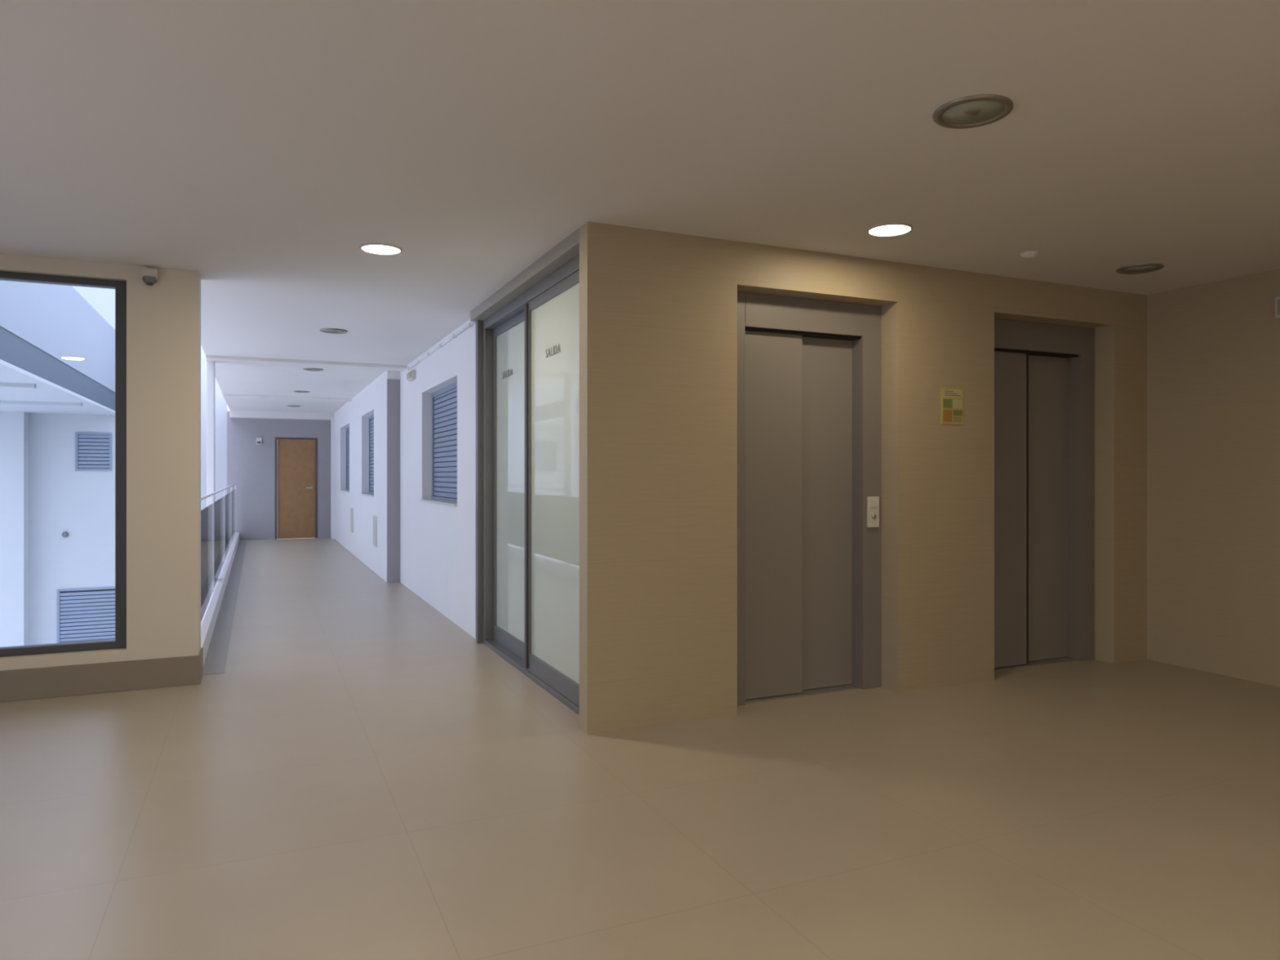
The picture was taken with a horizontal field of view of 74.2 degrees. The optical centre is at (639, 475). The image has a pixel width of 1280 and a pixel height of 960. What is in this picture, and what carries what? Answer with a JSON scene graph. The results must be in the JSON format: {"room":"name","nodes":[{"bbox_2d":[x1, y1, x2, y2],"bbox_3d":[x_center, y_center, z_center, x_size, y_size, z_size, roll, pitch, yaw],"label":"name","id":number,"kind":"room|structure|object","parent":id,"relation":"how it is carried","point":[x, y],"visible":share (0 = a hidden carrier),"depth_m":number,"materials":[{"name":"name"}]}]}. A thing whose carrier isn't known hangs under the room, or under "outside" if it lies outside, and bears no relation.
{"room":"elevator lobby","nodes":[
{"label":"elevator lobby","id":0,"kind":"room"},
{"bbox_2d":[0,280,115,415],"bbox_3d":[-8.358,-1.840,9.831,2.460,1.540,12.200,0,0,-24],"label":"ceiling","id":1,"kind":"structure","parent":0,"point":[57,352],"depth_m":11.20,"materials":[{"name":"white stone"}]},
{"bbox_2d":[0,253,200,671],"bbox_3d":[-4.174,0.015,4.704,3.065,2.550,0.250,0,0,-24],"label":"wall","id":2,"kind":"structure","parent":0,"point":[163,317],"depth_m":5.13,"materials":[{"name":"beige paint"}]},
{"bbox_2d":[0,271,126,657],"bbox_3d":[-4.172,-0.064,4.661,2.333,2.217,0.070,0,0,-24],"label":"window","id":3,"kind":"structure","parent":2,"relation":"in","point":[120,286],"depth_m":5.09,"materials":[{"name":"grey metal"}]},
{"bbox_2d":[0,647,203,702],"bbox_3d":[-4.165,1.201,4.698,3.077,0.178,0.268,0,0,-24],"label":"baseboard","id":4,"kind":"structure","parent":2,"relation":"attached to","point":[25,684],"depth_m":4.99,"materials":[{"name":"stone"}]},
{"bbox_2d":[142,267,157,285],"bbox_3d":[-2.949,-1.190,5.087,0.080,0.100,0.080,0,0,-24],"label":"security camera","id":5,"kind":"object","parent":2,"relation":"attached to","point":[149,276],"visible":1,"depth_m":5.07,"materials":[{"name":"white plastic"}]},
{"bbox_2d":[200,533,239,665],"bbox_3d":[-5.450,1.215,11.051,0.165,0.150,12.370,0,0,-24],"label":"curb","id":6,"kind":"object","parent":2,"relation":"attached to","point":[207,624],"depth_m":7.80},
{"bbox_2d":[206,360,214,506],"bbox_3d":[-4.654,-0.060,9.172,0.070,2.400,0.250,0,0,-24],"label":"column","id":7,"kind":"structure","parent":6,"relation":"on","point":[210,364],"depth_m":9.06,"materials":[{"name":"white paint"}]},
{"bbox_2d":[200,484,236,622],"bbox_3d":[-5.399,0.640,10.992,0.040,1.000,12.220,0,0,-24],"label":"glass balustrade","id":8,"kind":"object","parent":6,"relation":"on","point":[218,519],"visible":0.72,"depth_m":8.29,"materials":[{"name":"clear glass"}]},
{"bbox_2d":[203,540,246,675],"bbox_3d":[-5.314,1.288,11.113,0.135,0.003,12.370,0,0,-24],"label":"trim","id":9,"kind":"structure","parent":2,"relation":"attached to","point":[215,663],"depth_m":7.35,"materials":[{"name":"stone"}]},
{"bbox_2d":[28,285,226,644],"bbox_3d":[-11.100,0.640,15.396,6.445,8.300,0.200,0,0,-24],"label":"wall","id":10,"kind":"structure","parent":0,"point":[62,499],"depth_m":15.57,"materials":[{"name":"white paint"}]},
{"bbox_2d":[62,531,68,537],"bbox_3d":[-10.538,1.090,15.507,0.100,0.100,0.060,0,0,-24],"label":"lamp","id":11,"kind":"object","parent":10,"relation":"attached to","point":[65,534],"visible":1,"depth_m":15.49,"materials":[{"name":"grey metal"}]},
{"bbox_2d":[57,586,115,643],"bbox_3d":[-10.226,2.600,15.714,1.000,1.020,0.100,0,0,-24],"label":"louvres","id":12,"kind":"object","parent":10,"relation":"attached to","point":[83,614],"visible":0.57,"depth_m":15.67,"materials":[{"name":"grey metal"}]},
{"bbox_2d":[75,431,111,471],"bbox_3d":[-10.162,-0.435,15.742,0.580,0.710,0.100,0,0,-24],"label":"louvres","id":13,"kind":"object","parent":10,"relation":"attached to","point":[93,451],"visible":1,"depth_m":15.72,"materials":[{"name":"grey metal"}]},
{"bbox_2d":[256,437,262,444],"bbox_3d":[-7.587,-0.675,16.843,0.100,0.130,0.055,0,0,-24],"label":"wall lamp","id":14,"kind":"object","parent":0,"point":[259,440],"depth_m":16.82,"materials":[{"name":"white plastic"}]},
{"bbox_2d":[226,411,330,540],"bbox_3d":[-7.222,0.015,17.147,2.065,2.550,0.200,0,0,-24],"label":"wall","id":15,"kind":"structure","parent":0,"point":[251,465],"depth_m":16.89,"materials":[{"name":"white paint"}]},
{"bbox_2d":[229,410,333,420],"bbox_3d":[-7.150,-1.195,16.933,1.910,0.130,0.250,0,0,-24],"label":"trim","id":16,"kind":"structure","parent":15,"relation":"attached to","point":[233,414],"depth_m":16.82,"materials":[{"name":"paint"}]},
{"bbox_2d":[275,437,317,539],"bbox_3d":[-6.981,0.265,17.179,0.800,2.050,0.140,0,0,-24],"label":"door","id":17,"kind":"structure","parent":15,"relation":"in","point":[295,458],"depth_m":17.16,"materials":[{"name":"brown wood"}]},
{"bbox_2d":[333,370,399,582],"bbox_3d":[-4.498,0.015,13.868,0.400,2.550,8.020,0,0,-24],"label":"wall","id":18,"kind":"structure","parent":0,"point":[355,414],"depth_m":12.62,"materials":[{"name":"white paint"}]},
{"bbox_2d":[222,393,351,401],"bbox_3d":[-5.658,-1.242,13.629,1.910,0.035,0.300,0,0,-24],"label":"trim","id":19,"kind":"structure","parent":18,"relation":"attached to","point":[224,395],"depth_m":13.55,"materials":[{"name":"paint"}]},
{"bbox_2d":[330,418,334,538],"bbox_3d":[-6.225,0.080,17.131,0.060,2.420,0.150,0,0,-24],"label":"trim","id":20,"kind":"structure","parent":18,"relation":"attached to","point":[332,420],"depth_m":17.07,"materials":[{"name":"white paint"}]},
{"bbox_2d":[339,426,349,492],"bbox_3d":[-5.211,-0.295,15.131,0.180,1.170,1.730,0,0,-24],"label":"window","id":21,"kind":"structure","parent":18,"relation":"in","point":[347,490],"depth_m":15.75,"materials":[{"name":"grey metal"}]},
{"bbox_2d":[350,507,353,533],"bbox_3d":[-4.723,0.740,13.860,0.016,0.400,0.350,0,0,-24],"label":"air vent","id":22,"kind":"object","parent":18,"relation":"in","point":[351,508],"visible":1,"depth_m":13.79,"materials":[{"name":"white plastic"}]},
{"bbox_2d":[360,413,373,497],"bbox_3d":[-3.789,-0.295,11.983,0.180,1.170,1.440,0,0,-24],"label":"window","id":23,"kind":"structure","parent":18,"relation":"in","point":[371,493],"depth_m":12.45,"materials":[{"name":"grey metal"}]},
{"bbox_2d":[373,515,377,547],"bbox_3d":[-3.487,0.740,11.126,0.016,0.400,0.350,0,0,-24],"label":"air vent","id":24,"kind":"object","parent":18,"relation":"in","point":[375,517],"visible":1,"depth_m":11.08,"materials":[{"name":"white plastic"}]},
{"bbox_2d":[400,319,475,639],"bbox_3d":[-1.931,0.015,8.428,0.300,2.550,4.010,0,0,-24],"label":"wall","id":25,"kind":"structure","parent":0,"point":[437,541],"depth_m":8.03,"materials":[{"name":"white paint"}]},
{"bbox_2d":[205,355,407,371],"bbox_3d":[-3.675,-1.242,9.423,2.060,0.035,0.300,0,0,-24],"label":"trim","id":26,"kind":"structure","parent":25,"relation":"attached to","point":[215,358],"depth_m":9.33,"materials":[{"name":"paint"}]},
{"bbox_2d":[386,378,399,582],"bbox_3d":[-2.959,0.070,10.155,0.152,2.440,0.014,0,0,-24],"label":"trim","id":27,"kind":"structure","parent":25,"relation":"attached to","point":[393,385],"depth_m":10.15,"materials":[{"name":"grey paint"}]},
{"bbox_2d":[406,369,415,381],"bbox_3d":[-2.507,-1.090,9.264,0.062,0.100,0.250,0,0,-24],"label":"emergency light","id":28,"kind":"object","parent":25,"relation":"attached to","point":[411,375],"visible":1,"depth_m":9.16,"materials":[{"name":"white plastic"}]},
{"bbox_2d":[420,381,457,506],"bbox_3d":[-1.859,-0.295,8.076,0.180,1.130,1.710,0,0,-24],"label":"window","id":29,"kind":"structure","parent":25,"relation":"in","point":[444,400],"depth_m":8.30,"materials":[{"name":"grey metal"}]},
{"bbox_2d":[405,321,475,370],"bbox_3d":[-1.966,-1.200,8.110,0.026,0.028,3.400,0,0,-24],"label":"conduit pipe","id":30,"kind":"object","parent":25,"relation":"attached to","point":[470,324],"visible":0.87,"depth_m":7.71,"materials":[{"name":"white plastic"}]},
{"bbox_2d":[0,537,1279,959],"bbox_3d":[-2.177,1.440,7.576,9.470,0.300,21.600,0,0,-24],"label":"floor","id":31,"kind":"structure","parent":0,"point":[362,776],"depth_m":3.23,"materials":[{"name":"ceramic"}]},
{"bbox_2d":[0,0,1279,413],"bbox_3d":[-2.177,-1.385,7.576,9.470,0.250,21.600,0,0,-24],"label":"ceiling","id":32,"kind":"structure","parent":0,"point":[255,148],"depth_m":3.16,"materials":[{"name":"paint"}]},
{"bbox_2d":[293,390,310,392],"bbox_3d":[-5.085,-1.255,12.714,0.230,0.010,0.230,0,0,-24],"label":"recessed light","id":33,"kind":"object","parent":32,"relation":"in","point":[296,391],"visible":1,"depth_m":12.67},
{"bbox_2d":[302,368,324,370],"bbox_3d":[-3.879,-1.255,10.044,0.230,0.010,0.230,0,0,-24],"label":"recessed light","id":34,"kind":"object","parent":32,"relation":"in","point":[305,369],"visible":1,"depth_m":10.03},
{"bbox_2d":[319,328,347,333],"bbox_3d":[-2.668,-1.255,7.364,0.230,0.010,0.230,0,0,-24],"label":"recessed light","id":35,"kind":"object","parent":32,"relation":"in","point":[334,331],"visible":1,"depth_m":7.35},
{"bbox_2d":[360,242,402,255],"bbox_3d":[-1.438,-1.255,4.700,0.226,0.010,0.226,0,0,-24],"label":"recessed light","id":36,"kind":"object","parent":32,"relation":"in","point":[384,249],"visible":1,"depth_m":4.69,"materials":[{"name":"white plastic"}]},
{"bbox_2d":[866,222,912,236],"bbox_3d":[1.279,-1.255,4.330,0.226,0.010,0.226,0,0,-24],"label":"recessed light","id":37,"kind":"object","parent":32,"relation":"in","point":[886,229],"visible":1,"depth_m":4.32,"materials":[{"name":"white plastic"}]},
{"bbox_2d":[932,93,1013,128],"bbox_3d":[1.149,-1.255,2.926,0.260,0.010,0.260,0,0,-24],"label":"recessed light","id":38,"kind":"object","parent":32,"relation":"in","point":[981,109],"visible":1,"depth_m":2.91,"materials":[{"name":"metal"}]},
{"bbox_2d":[1020,250,1039,258],"bbox_3d":[2.210,-1.245,4.790,0.100,0.030,0.100,0,0,-24],"label":"smoke detector","id":39,"kind":"object","parent":32,"relation":"attached to","point":[1028,254],"visible":1,"depth_m":4.76,"materials":[{"name":"paint"}]},
{"bbox_2d":[1115,262,1164,274],"bbox_3d":[3.041,-1.255,5.147,0.250,0.010,0.250,0,0,-24],"label":"recessed light","id":40,"kind":"object","parent":32,"relation":"in","point":[1137,268],"visible":1,"depth_m":5.13,"materials":[{"name":"metal"}]},
{"bbox_2d":[579,221,1146,734],"bbox_3d":[1.568,0.015,5.226,4.180,2.550,0.366,0,0,-24],"label":"wall","id":41,"kind":"structure","parent":0,"point":[658,309],"depth_m":4.55,"materials":[{"name":"beige paint"}]},
{"bbox_2d":[737,291,881,706],"bbox_3d":[0.932,0.132,4.985,1.102,2.317,0.202,0,0,-24],"label":"elevator door","id":42,"kind":"structure","parent":41,"relation":"in","point":[809,371],"depth_m":5.02,"materials":[{"name":"metal"}]},
{"bbox_2d":[941,386,963,424],"bbox_3d":[1.914,-0.423,5.178,0.177,0.226,0.006,0,0,-24],"label":"safety sign","id":43,"kind":"object","parent":41,"relation":"attached to","point":[952,398],"visible":1,"depth_m":5.18,"materials":[{"name":"paper"}]},
{"bbox_2d":[994,318,1094,671],"bbox_3d":[2.639,0.132,5.768,1.110,2.317,0.180,0,0,-24],"label":"elevator door","id":44,"kind":"structure","parent":41,"relation":"in","point":[1044,373],"depth_m":5.83,"materials":[{"name":"metal"}]},
{"bbox_2d":[1146,268,1279,686],"bbox_3d":[4.951,0.015,3.056,0.200,2.550,7.094,0,0,-24],"label":"wall","id":45,"kind":"structure","parent":0,"point":[1213,348],"depth_m":5.49,"materials":[{"name":"beige paint"}]},
{"bbox_2d":[1275,296,1279,318],"bbox_3d":[3.931,-1.015,4.996,0.062,0.130,0.310,0,0,-24],"label":"emergency light","id":46,"kind":"object","parent":45,"relation":"attached to","point":[1277,299],"visible":1,"depth_m":5.11,"materials":[{"name":"white plastic"}]},
{"bbox_3d":[-9.351,4.890,9.163,8.500,0.200,12.600,0,0,-24],"label":"floor","id":47,"kind":"structure","parent":0,"visible":0},
{"bbox_2d":[0,411,28,647],"bbox_3d":[-11.226,1.835,15.037,0.520,5.910,0.350,0,0,-24],"label":"column","id":48,"kind":"structure","parent":47,"relation":"on","point":[14,425],"depth_m":14.92,"materials":[{"name":"white paint"}]},
{"bbox_3d":[-0.485,0.015,5.690,0.300,2.550,2.170,0,0,-24],"label":"wall","id":49,"kind":"structure","parent":0,"visible":0},
{"bbox_2d":[470,227,579,644],"bbox_3d":[-0.689,0.015,5.460,0.260,2.550,2.420,0,0,-24],"label":"trim","id":50,"kind":"structure","parent":49,"relation":"attached to","point":[568,248],"depth_m":6.31,"materials":[{"name":"grey metal"}]},
{"bbox_2d":[483,254,579,715],"bbox_3d":[-0.668,0.052,5.432,0.125,2.475,2.350,0,0,-24],"label":"door","id":51,"kind":"structure","parent":49,"relation":"in","point":[531,415],"depth_m":5.32,"materials":[{"name":"clear glass"}]},
{"bbox_2d":[502,368,512,378],"bbox_3d":[-0.960,-0.736,6.126,0.002,0.052,0.271,0,0,-24],"label":"lettering","id":52,"kind":"object","parent":51,"relation":"attached to","point":[503,377],"visible":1,"depth_m":6.18},
{"bbox_2d":[545,343,559,358],"bbox_3d":[-0.516,-0.736,5.010,0.002,0.052,0.271,0,0,-24],"label":"lettering","id":53,"kind":"object","parent":51,"relation":"attached to","point":[558,344],"visible":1,"depth_m":5.00}
]}

